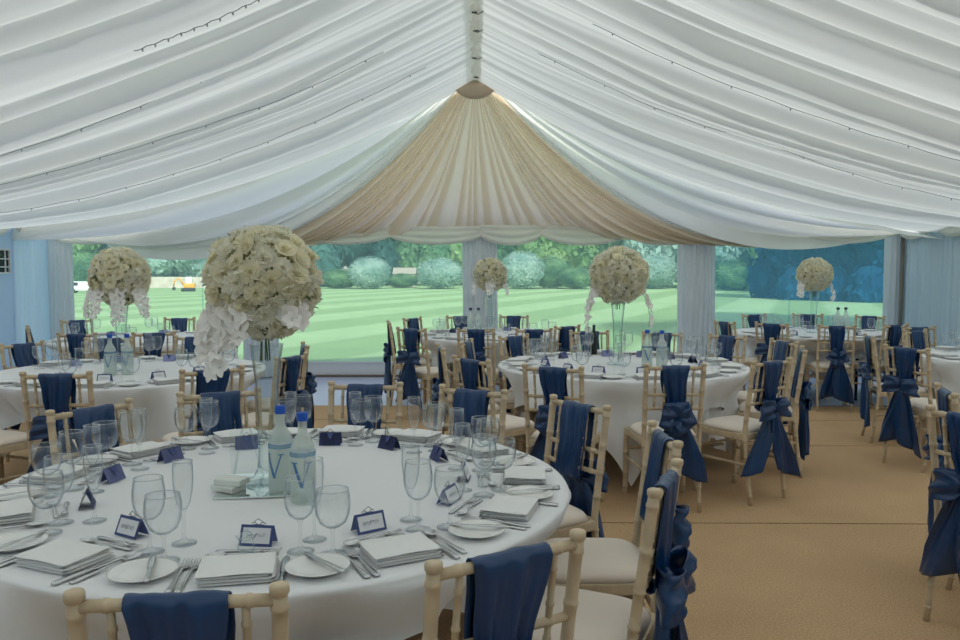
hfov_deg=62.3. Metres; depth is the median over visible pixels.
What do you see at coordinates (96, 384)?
napkin
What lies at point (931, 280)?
curtain
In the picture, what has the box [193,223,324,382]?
floral centerpiece
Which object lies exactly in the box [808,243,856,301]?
tree
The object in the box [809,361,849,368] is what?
seat cushion
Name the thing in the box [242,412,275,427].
seat cushion
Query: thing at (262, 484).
vase
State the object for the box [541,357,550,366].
place card
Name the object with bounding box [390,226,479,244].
swag
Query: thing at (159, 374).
place card
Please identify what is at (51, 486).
soup spoon
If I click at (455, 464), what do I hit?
water goblet
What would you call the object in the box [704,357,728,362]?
napkin
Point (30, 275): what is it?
wall
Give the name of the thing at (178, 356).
napkin
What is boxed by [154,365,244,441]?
chair
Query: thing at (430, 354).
seat cushion
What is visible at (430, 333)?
napkin
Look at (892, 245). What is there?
curtain
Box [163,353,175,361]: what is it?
place card
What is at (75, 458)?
butter knife
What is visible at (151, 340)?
chair
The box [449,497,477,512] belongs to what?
fork
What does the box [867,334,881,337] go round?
napkin
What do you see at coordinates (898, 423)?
chair
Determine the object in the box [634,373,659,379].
napkin
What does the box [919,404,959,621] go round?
chair
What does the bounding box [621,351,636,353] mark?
plate
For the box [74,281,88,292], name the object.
van
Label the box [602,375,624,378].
plate
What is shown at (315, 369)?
wall
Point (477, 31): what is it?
trim
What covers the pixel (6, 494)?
butter knife
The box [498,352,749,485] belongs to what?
tablecloth
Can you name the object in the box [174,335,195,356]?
chair
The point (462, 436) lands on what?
butter knife
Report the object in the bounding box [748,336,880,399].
round table
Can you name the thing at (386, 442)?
place card
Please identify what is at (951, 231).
swag
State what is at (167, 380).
napkin
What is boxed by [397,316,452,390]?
chair
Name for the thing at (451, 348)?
tablecloth
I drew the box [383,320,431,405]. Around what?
chair
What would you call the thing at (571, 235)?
swag
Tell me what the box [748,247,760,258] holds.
tree
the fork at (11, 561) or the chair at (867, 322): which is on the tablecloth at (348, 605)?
the fork at (11, 561)
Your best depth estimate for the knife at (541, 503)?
2.45 m
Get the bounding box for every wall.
[0,228,15,370]
[12,228,50,363]
[149,277,205,287]
[279,363,858,374]
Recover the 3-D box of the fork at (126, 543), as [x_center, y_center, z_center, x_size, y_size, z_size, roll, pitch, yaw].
[-0.961,0.587,2.112,0.168,0.007,0.021,2,4,29]
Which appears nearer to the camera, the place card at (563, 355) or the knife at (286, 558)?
the knife at (286, 558)
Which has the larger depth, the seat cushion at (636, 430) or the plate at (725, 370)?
the plate at (725, 370)
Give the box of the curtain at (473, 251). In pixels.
[462,236,497,328]
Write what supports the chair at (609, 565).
on the floor at (753, 581)
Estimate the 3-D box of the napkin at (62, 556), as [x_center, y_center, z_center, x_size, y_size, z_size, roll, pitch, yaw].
[-1.033,0.584,1.976,0.182,0.031,0.148,2,4,23]
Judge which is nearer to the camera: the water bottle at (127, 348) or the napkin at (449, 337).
the water bottle at (127, 348)
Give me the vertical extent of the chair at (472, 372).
0.919 m
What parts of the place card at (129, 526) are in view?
name panel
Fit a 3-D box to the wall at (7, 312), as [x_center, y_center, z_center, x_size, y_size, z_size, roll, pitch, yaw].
[-5.889,0.132,3.052,0.020,2.300,14.150,0,4,0]
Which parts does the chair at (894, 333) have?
seat frame, post, sash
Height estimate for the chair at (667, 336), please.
0.919 m
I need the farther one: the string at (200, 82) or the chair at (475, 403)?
the string at (200, 82)
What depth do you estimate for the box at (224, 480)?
2.57 m
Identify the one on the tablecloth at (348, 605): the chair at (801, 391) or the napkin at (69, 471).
the napkin at (69, 471)
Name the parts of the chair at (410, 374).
post, sash, cross rail, leg, post, seat frame, leg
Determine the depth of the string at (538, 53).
7.62 m
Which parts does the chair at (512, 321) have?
post, sash, post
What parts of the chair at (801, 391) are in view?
leg, seat frame, post, sash, post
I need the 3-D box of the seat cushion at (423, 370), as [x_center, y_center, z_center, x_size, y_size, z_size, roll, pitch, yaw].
[-0.532,0.506,8.045,0.385,0.043,0.390,2,4,35]
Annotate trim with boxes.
[455,80,493,98]
[468,0,480,79]
[472,11,482,78]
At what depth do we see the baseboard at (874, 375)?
11.02 m
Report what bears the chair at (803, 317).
on the floor at (753, 581)
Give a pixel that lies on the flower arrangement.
(812, 274)
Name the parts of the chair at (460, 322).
post, sash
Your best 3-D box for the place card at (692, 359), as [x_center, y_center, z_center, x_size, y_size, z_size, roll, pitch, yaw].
[1.675,0.302,6.258,0.046,0.067,0.090,-1,4,-11]
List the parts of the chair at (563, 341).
post, sash, post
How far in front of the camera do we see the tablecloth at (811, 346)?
8.88 m
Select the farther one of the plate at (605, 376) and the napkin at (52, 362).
the napkin at (52, 362)
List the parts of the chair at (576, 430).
post, seat frame, cross rail, cross rail, sash, rail, post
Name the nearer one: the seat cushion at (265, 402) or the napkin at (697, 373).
the napkin at (697, 373)
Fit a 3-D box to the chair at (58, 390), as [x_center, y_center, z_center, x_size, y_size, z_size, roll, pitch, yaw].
[-2.367,0.729,4.618,0.468,0.919,0.536,0,4,-6]
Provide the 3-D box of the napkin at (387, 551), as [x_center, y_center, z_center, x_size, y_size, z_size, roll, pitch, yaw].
[-0.204,0.581,2.027,0.182,0.031,0.148,-2,4,-27]
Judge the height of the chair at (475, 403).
0.919 m
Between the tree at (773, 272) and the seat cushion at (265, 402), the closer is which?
the seat cushion at (265, 402)
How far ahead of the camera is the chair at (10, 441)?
4.75 m
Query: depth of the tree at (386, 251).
81.20 m
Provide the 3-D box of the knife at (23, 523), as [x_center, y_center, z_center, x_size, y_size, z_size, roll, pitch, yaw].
[-1.342,0.580,2.232,0.222,0.006,0.021,-2,4,-27]
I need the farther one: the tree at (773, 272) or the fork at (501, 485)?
the tree at (773, 272)
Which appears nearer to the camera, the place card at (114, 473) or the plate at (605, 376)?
the place card at (114, 473)
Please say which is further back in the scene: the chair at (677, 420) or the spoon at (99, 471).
the chair at (677, 420)
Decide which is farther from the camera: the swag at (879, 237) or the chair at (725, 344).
the swag at (879, 237)
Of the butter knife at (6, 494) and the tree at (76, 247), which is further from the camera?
the tree at (76, 247)
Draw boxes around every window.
[0,249,10,273]
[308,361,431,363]
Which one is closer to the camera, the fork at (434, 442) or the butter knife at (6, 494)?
the butter knife at (6, 494)
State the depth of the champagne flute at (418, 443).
2.29 m
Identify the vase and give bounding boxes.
[246,343,282,486]
[608,303,627,364]
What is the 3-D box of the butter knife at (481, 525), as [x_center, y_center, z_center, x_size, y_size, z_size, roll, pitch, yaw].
[-0.004,0.567,2.199,0.178,0.005,0.017,1,4,10]
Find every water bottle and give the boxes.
[104,334,116,374]
[121,334,133,374]
[268,405,292,494]
[290,411,315,504]
[467,308,473,329]
[475,308,481,328]
[641,330,652,366]
[656,330,666,365]
[834,307,841,325]
[842,307,849,332]
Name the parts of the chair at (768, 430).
leg, seat frame, leg, post, cross rail, sash, cross rail, rail, post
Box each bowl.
[27,469,64,508]
[42,453,74,493]
[143,490,181,534]
[314,485,350,528]
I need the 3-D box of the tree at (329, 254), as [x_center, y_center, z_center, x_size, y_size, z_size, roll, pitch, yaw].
[-15.770,-9.728,79.331,11.307,14.322,9.001,1,4,16]
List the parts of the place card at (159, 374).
name panel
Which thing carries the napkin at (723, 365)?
on the tablecloth at (624, 395)
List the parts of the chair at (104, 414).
post, rail, sash, cross rail, post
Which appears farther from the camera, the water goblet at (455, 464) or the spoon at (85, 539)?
the water goblet at (455, 464)
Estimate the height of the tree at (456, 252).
13.322 m
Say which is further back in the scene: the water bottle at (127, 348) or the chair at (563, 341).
the chair at (563, 341)
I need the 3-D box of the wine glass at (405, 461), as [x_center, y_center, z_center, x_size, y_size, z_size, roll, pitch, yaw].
[-0.172,0.488,2.214,0.082,0.194,0.082,-3,4,-36]
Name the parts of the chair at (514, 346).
post, sash, post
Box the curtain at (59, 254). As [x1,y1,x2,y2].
[46,240,74,359]
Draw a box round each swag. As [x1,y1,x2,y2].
[0,228,10,235]
[52,239,102,244]
[315,226,389,244]
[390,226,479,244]
[480,225,541,244]
[542,225,623,245]
[641,238,681,245]
[808,234,895,243]
[899,231,927,239]
[938,226,959,236]
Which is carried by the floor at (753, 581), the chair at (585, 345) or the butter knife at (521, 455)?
the chair at (585, 345)
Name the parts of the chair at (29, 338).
post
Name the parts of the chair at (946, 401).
post, sash, post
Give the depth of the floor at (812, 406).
8.73 m
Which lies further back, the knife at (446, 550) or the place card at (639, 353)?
the place card at (639, 353)
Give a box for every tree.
[73,244,100,258]
[93,244,109,253]
[144,258,206,276]
[152,271,173,276]
[309,242,377,286]
[340,238,401,285]
[388,237,454,283]
[446,243,462,284]
[497,244,517,281]
[513,236,600,285]
[587,240,623,284]
[621,239,677,287]
[715,246,754,288]
[746,247,813,300]
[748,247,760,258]
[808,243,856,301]
[843,239,883,302]
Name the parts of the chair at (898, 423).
post, rail, sash, cross rail, leg, cross rail, seat frame, post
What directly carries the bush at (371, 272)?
on the ground
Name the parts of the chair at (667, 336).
post, sash, post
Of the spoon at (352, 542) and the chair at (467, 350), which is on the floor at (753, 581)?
the chair at (467, 350)
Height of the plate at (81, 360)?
0.016 m
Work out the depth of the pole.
10.79 m
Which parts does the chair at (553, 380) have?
post, cross rail, rail, sash, cross rail, seat frame, post, leg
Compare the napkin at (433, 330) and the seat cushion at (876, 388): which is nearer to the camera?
the seat cushion at (876, 388)
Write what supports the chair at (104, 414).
on the floor at (753, 581)
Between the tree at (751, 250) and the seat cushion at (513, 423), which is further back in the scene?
the tree at (751, 250)
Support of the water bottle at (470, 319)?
on the tablecloth at (451, 348)
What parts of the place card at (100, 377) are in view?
name panel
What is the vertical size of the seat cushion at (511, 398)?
0.043 m
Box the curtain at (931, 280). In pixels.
[898,232,959,347]
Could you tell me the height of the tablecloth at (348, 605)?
0.692 m
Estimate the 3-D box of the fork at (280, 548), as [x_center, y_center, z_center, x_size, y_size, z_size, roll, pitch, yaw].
[-0.595,0.592,2.045,0.168,0.007,0.021,0,4,-2]
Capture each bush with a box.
[73,249,96,280]
[321,268,355,288]
[347,256,391,288]
[387,273,419,287]
[416,257,461,288]
[502,250,544,288]
[536,255,570,287]
[556,266,590,288]
[641,252,676,288]
[715,258,752,290]
[743,263,753,286]
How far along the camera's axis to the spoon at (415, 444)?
3.29 m
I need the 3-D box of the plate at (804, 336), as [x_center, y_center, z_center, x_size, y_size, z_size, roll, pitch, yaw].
[3.543,0.180,8.653,0.158,0.016,0.158,1,4,15]
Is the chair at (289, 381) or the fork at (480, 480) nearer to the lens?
the fork at (480, 480)
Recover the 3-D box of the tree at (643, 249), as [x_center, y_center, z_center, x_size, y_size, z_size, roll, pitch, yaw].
[16.419,-8.852,73.331,7.419,12.632,9.012,1,4,14]
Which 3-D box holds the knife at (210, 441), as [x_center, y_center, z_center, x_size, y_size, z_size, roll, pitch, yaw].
[-1.149,0.510,3.375,0.021,0.006,0.222,-2,4,-27]
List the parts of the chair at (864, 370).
post, sash, post, seat frame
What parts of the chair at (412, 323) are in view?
sash, post, leg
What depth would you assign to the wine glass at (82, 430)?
2.62 m
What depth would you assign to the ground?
29.32 m
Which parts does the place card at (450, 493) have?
name panel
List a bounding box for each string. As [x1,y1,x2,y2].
[0,52,382,184]
[1,82,200,155]
[2,67,425,212]
[134,0,259,51]
[538,53,959,199]
[593,24,959,160]
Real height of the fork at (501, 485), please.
0.008 m
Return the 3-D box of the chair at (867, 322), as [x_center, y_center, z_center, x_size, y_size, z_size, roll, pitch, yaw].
[4.779,0.400,9.966,0.536,0.919,0.468,-3,4,-37]
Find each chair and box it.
[0,340,46,461]
[0,430,41,485]
[19,370,124,473]
[25,325,35,351]
[45,398,136,464]
[56,332,98,360]
[59,318,93,359]
[62,580,289,639]
[83,336,133,359]
[131,331,175,357]
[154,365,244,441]
[163,317,195,331]
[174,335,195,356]
[176,386,261,436]
[242,352,310,430]
[247,341,316,428]
[328,381,403,428]
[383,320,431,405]
[395,327,454,421]
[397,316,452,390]
[421,528,585,639]
[431,343,499,438]
[437,384,507,445]
[446,315,473,379]
[449,355,536,445]
[455,338,525,449]
[456,328,501,391]
[498,333,535,419]
[499,314,528,328]
[501,328,552,388]
[522,363,604,501]
[532,458,696,639]
[544,394,611,539]
[544,420,691,606]
[551,324,580,352]
[569,330,609,352]
[623,363,707,512]
[641,330,682,352]
[692,357,800,505]
[707,333,747,390]
[713,319,760,390]
[736,345,811,477]
[737,338,798,459]
[741,313,766,367]
[753,321,805,390]
[792,313,823,326]
[805,324,856,411]
[845,323,908,409]
[853,314,884,384]
[857,333,927,442]
[878,344,938,472]
[901,325,936,375]
[903,328,928,422]
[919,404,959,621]
[922,382,959,589]
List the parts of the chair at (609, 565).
seat frame, post, sash, rail, post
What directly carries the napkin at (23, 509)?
on the tablecloth at (348, 605)
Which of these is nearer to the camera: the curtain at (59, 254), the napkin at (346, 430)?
the napkin at (346, 430)
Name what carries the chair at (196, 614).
on the floor
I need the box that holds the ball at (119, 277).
[82,246,151,326]
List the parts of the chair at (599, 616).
post, seat frame, cross rail, cross rail, sash, post, rail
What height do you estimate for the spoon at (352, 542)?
0.007 m
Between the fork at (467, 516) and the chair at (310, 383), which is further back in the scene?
the chair at (310, 383)
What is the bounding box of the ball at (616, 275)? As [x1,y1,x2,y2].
[583,245,653,332]
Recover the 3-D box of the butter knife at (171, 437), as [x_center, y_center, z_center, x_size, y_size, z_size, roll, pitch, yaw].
[-1.220,0.498,3.316,0.178,0.005,0.017,2,4,25]
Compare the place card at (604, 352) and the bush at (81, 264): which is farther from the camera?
the bush at (81, 264)
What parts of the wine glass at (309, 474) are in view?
stem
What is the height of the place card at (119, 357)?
0.067 m
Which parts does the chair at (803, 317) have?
post, sash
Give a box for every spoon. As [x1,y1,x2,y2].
[0,521,47,529]
[5,485,61,488]
[46,500,59,517]
[69,552,141,583]
[78,469,101,483]
[80,537,132,550]
[205,552,278,555]
[343,533,403,545]
[399,442,421,445]
[423,529,466,552]
[445,452,474,459]
[457,499,482,513]
[484,473,496,485]
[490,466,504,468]
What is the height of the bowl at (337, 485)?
0.101 m
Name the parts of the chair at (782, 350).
post, sash, rail, post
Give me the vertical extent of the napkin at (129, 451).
0.031 m
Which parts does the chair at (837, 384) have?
leg, post, seat frame, cross rail, sash, cross rail, rail, post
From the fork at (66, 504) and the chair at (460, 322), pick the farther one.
the chair at (460, 322)
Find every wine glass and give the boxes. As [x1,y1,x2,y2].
[42,453,74,525]
[57,430,84,490]
[131,476,165,555]
[284,474,315,554]
[403,461,432,531]
[471,433,496,496]
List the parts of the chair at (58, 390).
post, rail, sash, cross rail, post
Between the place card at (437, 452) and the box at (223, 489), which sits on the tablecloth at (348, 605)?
the place card at (437, 452)
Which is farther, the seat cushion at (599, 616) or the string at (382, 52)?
the string at (382, 52)
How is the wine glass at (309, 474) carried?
on the tablecloth at (348, 605)
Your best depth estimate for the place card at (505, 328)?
9.57 m
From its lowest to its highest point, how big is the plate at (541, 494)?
0.016 m
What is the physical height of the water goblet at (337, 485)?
0.169 m
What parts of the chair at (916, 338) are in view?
post, sash, post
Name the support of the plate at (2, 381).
on the tablecloth at (159, 401)
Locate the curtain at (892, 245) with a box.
[881,234,900,375]
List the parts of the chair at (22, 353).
post, rail, sash, post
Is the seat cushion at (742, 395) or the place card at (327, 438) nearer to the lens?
the place card at (327, 438)
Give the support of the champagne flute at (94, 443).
on the tablecloth at (348, 605)
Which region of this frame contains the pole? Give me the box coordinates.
[898,236,904,323]
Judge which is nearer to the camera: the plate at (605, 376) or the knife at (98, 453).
the knife at (98, 453)
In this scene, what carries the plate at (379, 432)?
on the tablecloth at (348, 605)
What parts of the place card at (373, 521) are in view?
name panel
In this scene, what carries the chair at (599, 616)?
on the floor
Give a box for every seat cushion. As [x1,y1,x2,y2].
[0,430,26,446]
[35,439,78,451]
[160,431,186,441]
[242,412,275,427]
[247,398,279,410]
[397,358,429,364]
[415,366,450,374]
[420,352,431,358]
[484,367,499,374]
[486,414,534,430]
[494,391,514,402]
[531,430,599,438]
[532,586,650,639]
[544,538,638,583]
[556,504,588,529]
[629,422,695,436]
[702,415,761,432]
[732,356,760,362]
[737,391,781,401]
[738,401,792,413]
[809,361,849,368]
[854,360,895,366]
[872,383,927,392]
[910,397,936,410]
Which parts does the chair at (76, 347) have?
post, rail, sash, cross rail, post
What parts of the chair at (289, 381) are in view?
post, cross rail, sash, cross rail, rail, post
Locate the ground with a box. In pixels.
[74,279,882,360]
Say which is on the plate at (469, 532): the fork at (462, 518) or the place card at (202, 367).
the fork at (462, 518)
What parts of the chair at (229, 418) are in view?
post, rail, sash, cross rail, post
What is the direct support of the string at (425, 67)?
attached to the ceiling at (887, 69)
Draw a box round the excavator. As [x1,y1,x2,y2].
[172,277,195,290]
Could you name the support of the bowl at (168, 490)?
on the water goblet at (168, 490)
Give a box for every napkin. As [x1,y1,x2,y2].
[0,497,35,524]
[12,379,39,386]
[13,538,114,575]
[18,464,89,484]
[39,360,69,365]
[52,338,67,341]
[76,380,111,387]
[91,332,106,335]
[110,441,169,458]
[152,376,186,383]
[175,354,194,358]
[194,551,279,586]
[212,428,261,442]
[236,362,256,367]
[317,425,364,436]
[358,531,443,566]
[392,428,441,442]
[422,332,435,335]
[430,329,446,332]
[445,336,463,339]
[456,440,509,457]
[479,494,539,520]
[503,465,546,483]
[506,357,528,361]
[507,361,529,366]
[530,352,554,356]
[575,371,603,378]
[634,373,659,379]
[675,353,700,357]
[690,370,718,376]
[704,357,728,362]
[721,363,741,368]
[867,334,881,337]
[932,353,956,357]
[935,346,959,349]
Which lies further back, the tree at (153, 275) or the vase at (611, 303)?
the tree at (153, 275)
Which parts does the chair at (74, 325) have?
post, sash, post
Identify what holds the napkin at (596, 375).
on the tablecloth at (624, 395)
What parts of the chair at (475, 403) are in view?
post, cross rail, sash, rail, post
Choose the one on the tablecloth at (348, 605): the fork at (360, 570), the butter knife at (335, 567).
the fork at (360, 570)
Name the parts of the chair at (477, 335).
post, rail, sash, post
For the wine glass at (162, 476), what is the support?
on the tablecloth at (348, 605)
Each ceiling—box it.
[0,0,959,231]
[11,92,943,259]
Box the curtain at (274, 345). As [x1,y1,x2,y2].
[243,336,278,376]
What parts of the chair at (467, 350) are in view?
post, sash, post, seat frame, leg, leg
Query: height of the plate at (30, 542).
0.016 m
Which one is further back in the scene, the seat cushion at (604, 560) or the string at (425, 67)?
the string at (425, 67)
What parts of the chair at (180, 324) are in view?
post, sash, post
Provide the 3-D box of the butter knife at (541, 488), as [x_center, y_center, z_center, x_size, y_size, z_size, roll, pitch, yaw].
[0.154,0.545,2.555,0.178,0.005,0.017,-1,4,-15]
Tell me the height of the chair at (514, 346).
0.919 m
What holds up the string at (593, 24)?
attached to the ceiling at (887, 69)
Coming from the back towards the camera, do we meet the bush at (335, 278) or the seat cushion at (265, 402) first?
the bush at (335, 278)
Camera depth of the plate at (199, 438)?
3.34 m
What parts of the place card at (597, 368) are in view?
name panel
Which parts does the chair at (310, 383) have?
sash, post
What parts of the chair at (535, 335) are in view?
sash, rail, post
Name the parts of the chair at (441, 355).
post, sash, post, seat frame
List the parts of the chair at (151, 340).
post, rail, sash, cross rail, post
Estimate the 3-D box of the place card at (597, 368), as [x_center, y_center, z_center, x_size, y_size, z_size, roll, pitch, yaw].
[0.835,0.343,5.601,0.090,0.067,0.046,2,4,29]
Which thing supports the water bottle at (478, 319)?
on the tablecloth at (451, 348)
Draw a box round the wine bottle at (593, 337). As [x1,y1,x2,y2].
[590,325,596,353]
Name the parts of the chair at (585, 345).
post, rail, sash, post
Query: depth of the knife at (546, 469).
2.87 m
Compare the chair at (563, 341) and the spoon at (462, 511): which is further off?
the chair at (563, 341)
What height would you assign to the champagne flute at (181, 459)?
0.221 m
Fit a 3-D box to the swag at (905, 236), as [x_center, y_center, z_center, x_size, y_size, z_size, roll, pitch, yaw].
[5.679,-1.216,10.431,0.074,0.317,0.911,0,4,0]
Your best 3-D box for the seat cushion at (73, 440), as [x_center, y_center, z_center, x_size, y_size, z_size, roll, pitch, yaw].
[-2.374,0.714,4.676,0.385,0.043,0.390,0,4,-6]
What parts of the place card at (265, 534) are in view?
name panel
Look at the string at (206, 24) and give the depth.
4.88 m
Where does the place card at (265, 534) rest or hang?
on the tablecloth at (348, 605)
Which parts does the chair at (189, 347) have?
post, sash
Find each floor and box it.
[3,377,959,639]
[812,406,886,406]
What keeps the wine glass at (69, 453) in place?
on the tablecloth at (348, 605)
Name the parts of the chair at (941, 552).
post, rail, cross rail, sash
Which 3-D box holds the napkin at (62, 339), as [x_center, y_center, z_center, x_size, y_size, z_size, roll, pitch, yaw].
[-4.296,0.204,8.130,0.148,0.031,0.182,-2,4,-24]
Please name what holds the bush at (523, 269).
on the ground
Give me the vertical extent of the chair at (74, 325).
0.919 m
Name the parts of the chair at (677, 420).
leg, post, seat frame, cross rail, cross rail, sash, rail, leg, post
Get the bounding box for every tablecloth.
[0,357,265,442]
[0,428,570,639]
[44,332,238,358]
[420,329,579,403]
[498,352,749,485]
[732,327,902,400]
[919,348,959,401]
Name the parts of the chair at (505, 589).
post, sash, rail, cross rail, post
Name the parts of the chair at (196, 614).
post, rail, sash, post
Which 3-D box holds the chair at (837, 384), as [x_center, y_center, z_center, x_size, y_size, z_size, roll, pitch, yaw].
[3.751,0.491,8.482,0.422,0.919,0.522,1,4,11]
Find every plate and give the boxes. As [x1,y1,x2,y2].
[0,379,19,383]
[0,486,43,500]
[0,531,48,552]
[72,454,117,465]
[80,359,95,361]
[106,557,177,583]
[115,381,142,386]
[138,355,157,358]
[171,436,210,445]
[269,427,297,435]
[284,552,350,577]
[372,428,404,436]
[442,437,478,446]
[448,519,504,538]
[493,455,534,465]
[505,485,553,499]
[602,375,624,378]
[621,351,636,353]
[717,368,739,372]
[798,335,811,337]
[943,356,959,359]
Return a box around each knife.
[0,488,46,496]
[0,523,25,527]
[0,530,47,548]
[3,483,66,486]
[51,553,130,585]
[68,458,117,460]
[98,453,132,460]
[143,555,155,581]
[171,437,203,441]
[204,435,214,445]
[278,555,289,580]
[304,552,345,572]
[424,534,459,558]
[447,523,509,527]
[449,435,464,444]
[490,498,558,505]
[492,468,552,470]
[495,454,527,462]
[503,487,553,491]
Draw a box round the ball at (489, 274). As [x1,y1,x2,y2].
[472,257,508,297]
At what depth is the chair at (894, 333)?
8.39 m
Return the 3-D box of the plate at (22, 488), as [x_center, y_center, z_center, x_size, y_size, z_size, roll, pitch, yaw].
[-1.478,0.558,2.531,0.158,0.016,0.158,-2,4,-31]
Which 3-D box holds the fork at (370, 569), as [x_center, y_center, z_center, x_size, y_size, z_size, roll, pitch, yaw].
[-0.290,0.596,1.963,0.025,0.008,0.198,-2,4,-30]
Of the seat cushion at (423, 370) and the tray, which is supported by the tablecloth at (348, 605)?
the tray
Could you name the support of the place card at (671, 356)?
on the tablecloth at (624, 395)
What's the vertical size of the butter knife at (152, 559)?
0.005 m
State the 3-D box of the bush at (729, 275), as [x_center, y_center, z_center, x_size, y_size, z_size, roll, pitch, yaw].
[19.880,-3.518,62.015,3.840,2.615,3.763,0,4,-1]
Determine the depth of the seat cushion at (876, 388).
6.74 m
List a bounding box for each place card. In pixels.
[68,357,81,366]
[78,485,95,508]
[97,372,112,381]
[97,462,125,483]
[106,330,115,335]
[114,511,149,539]
[116,355,120,362]
[150,369,165,378]
[157,444,183,463]
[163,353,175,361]
[192,364,204,371]
[235,432,257,449]
[239,518,277,546]
[319,429,341,445]
[351,506,386,534]
[377,432,400,450]
[429,443,447,462]
[436,481,460,505]
[449,328,456,332]
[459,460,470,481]
[503,326,510,330]
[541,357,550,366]
[558,351,567,358]
[563,363,573,368]
[592,365,605,372]
[601,349,612,356]
[636,350,641,356]
[636,366,649,373]
[667,351,674,359]
[688,354,697,362]
[789,330,797,334]
[807,324,814,328]
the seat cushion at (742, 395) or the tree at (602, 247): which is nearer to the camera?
the seat cushion at (742, 395)
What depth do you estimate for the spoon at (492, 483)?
2.69 m
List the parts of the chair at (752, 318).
post, sash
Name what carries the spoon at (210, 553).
on the tablecloth at (348, 605)
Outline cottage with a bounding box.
[392,268,416,286]
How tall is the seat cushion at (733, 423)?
0.043 m
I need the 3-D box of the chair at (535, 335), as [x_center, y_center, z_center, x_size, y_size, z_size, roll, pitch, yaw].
[0.482,0.524,7.956,0.468,0.919,0.536,-1,4,-14]
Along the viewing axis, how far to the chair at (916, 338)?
7.54 m
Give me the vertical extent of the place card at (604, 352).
0.067 m
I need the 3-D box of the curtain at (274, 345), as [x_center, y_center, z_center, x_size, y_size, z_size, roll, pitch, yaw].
[-3.018,-0.209,10.859,0.512,1.980,0.131,0,4,0]
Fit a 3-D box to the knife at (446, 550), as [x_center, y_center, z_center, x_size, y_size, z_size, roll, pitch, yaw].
[-0.111,0.589,2.087,0.021,0.006,0.222,-2,4,-30]
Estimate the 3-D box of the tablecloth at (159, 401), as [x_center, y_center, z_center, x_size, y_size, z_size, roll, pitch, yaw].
[-2.562,0.717,5.787,1.944,0.702,1.895,0,4,0]
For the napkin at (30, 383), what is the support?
on the tablecloth at (159, 401)
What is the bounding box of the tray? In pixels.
[213,473,289,499]
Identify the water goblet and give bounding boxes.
[27,469,64,534]
[30,442,62,498]
[143,490,181,561]
[314,485,350,555]
[433,464,465,528]
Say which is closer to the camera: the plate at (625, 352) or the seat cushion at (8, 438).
the seat cushion at (8, 438)
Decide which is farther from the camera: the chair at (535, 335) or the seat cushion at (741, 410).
the chair at (535, 335)
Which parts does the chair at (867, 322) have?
post, sash, post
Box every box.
[211,484,245,493]
[214,475,249,486]
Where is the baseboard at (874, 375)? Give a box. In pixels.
[316,374,882,376]
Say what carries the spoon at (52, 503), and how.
on the tablecloth at (348, 605)
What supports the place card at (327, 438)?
on the tablecloth at (348, 605)
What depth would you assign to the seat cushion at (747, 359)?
8.90 m
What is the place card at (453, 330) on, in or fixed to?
on the tablecloth at (451, 348)
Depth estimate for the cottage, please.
75.38 m
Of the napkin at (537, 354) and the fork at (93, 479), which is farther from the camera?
the napkin at (537, 354)
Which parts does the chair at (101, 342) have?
post, rail, sash, post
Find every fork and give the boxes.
[0,548,33,563]
[0,559,17,566]
[60,501,68,515]
[83,476,99,483]
[97,536,141,546]
[164,558,192,592]
[174,558,201,591]
[215,547,282,551]
[335,548,370,577]
[344,528,401,541]
[345,547,380,576]
[426,436,452,443]
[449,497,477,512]
[461,517,526,529]
[465,515,530,527]
[478,471,482,485]
[479,453,521,459]
[500,487,559,489]
[501,485,559,486]
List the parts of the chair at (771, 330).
post, rail, sash, post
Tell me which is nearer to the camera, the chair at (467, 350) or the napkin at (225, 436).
the napkin at (225, 436)
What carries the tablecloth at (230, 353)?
on the round table
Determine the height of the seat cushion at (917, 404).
0.043 m
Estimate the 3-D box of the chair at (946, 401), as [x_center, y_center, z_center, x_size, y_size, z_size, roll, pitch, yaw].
[2.397,0.783,3.746,0.536,0.919,0.468,1,4,19]
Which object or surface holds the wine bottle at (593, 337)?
on the tablecloth at (624, 395)
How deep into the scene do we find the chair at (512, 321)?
10.06 m
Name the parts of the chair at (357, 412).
post, cross rail, rail, sash, post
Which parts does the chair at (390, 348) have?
post, sash, post, seat frame, leg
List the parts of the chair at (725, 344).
post, cross rail, sash, rail, post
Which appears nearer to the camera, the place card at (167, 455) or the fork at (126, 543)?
the fork at (126, 543)
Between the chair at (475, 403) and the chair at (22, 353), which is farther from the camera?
the chair at (22, 353)
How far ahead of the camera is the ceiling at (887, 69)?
6.61 m
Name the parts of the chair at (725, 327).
post, sash, post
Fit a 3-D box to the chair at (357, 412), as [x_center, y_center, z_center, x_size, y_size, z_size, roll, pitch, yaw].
[-0.594,0.778,3.830,0.468,0.919,0.536,0,4,6]
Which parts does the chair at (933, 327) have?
post, rail, sash, post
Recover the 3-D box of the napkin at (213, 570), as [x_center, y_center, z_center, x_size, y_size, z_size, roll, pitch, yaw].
[-0.574,0.589,1.892,0.182,0.031,0.148,-1,4,-11]
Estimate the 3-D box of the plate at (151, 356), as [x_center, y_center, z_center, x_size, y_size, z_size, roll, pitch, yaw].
[-2.744,0.309,6.564,0.158,0.016,0.158,-2,4,-28]
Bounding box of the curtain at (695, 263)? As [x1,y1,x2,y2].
[677,244,715,356]
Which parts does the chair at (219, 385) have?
post, cross rail, rail, sash, post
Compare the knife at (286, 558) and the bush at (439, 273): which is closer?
the knife at (286, 558)
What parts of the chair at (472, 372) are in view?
post, rail, sash, cross rail, post, seat frame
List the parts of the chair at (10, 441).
leg, seat frame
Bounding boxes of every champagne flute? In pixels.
[82,443,106,523]
[172,459,195,545]
[304,456,326,541]
[400,443,420,521]
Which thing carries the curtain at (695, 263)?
hanging from the ceiling at (458, 160)

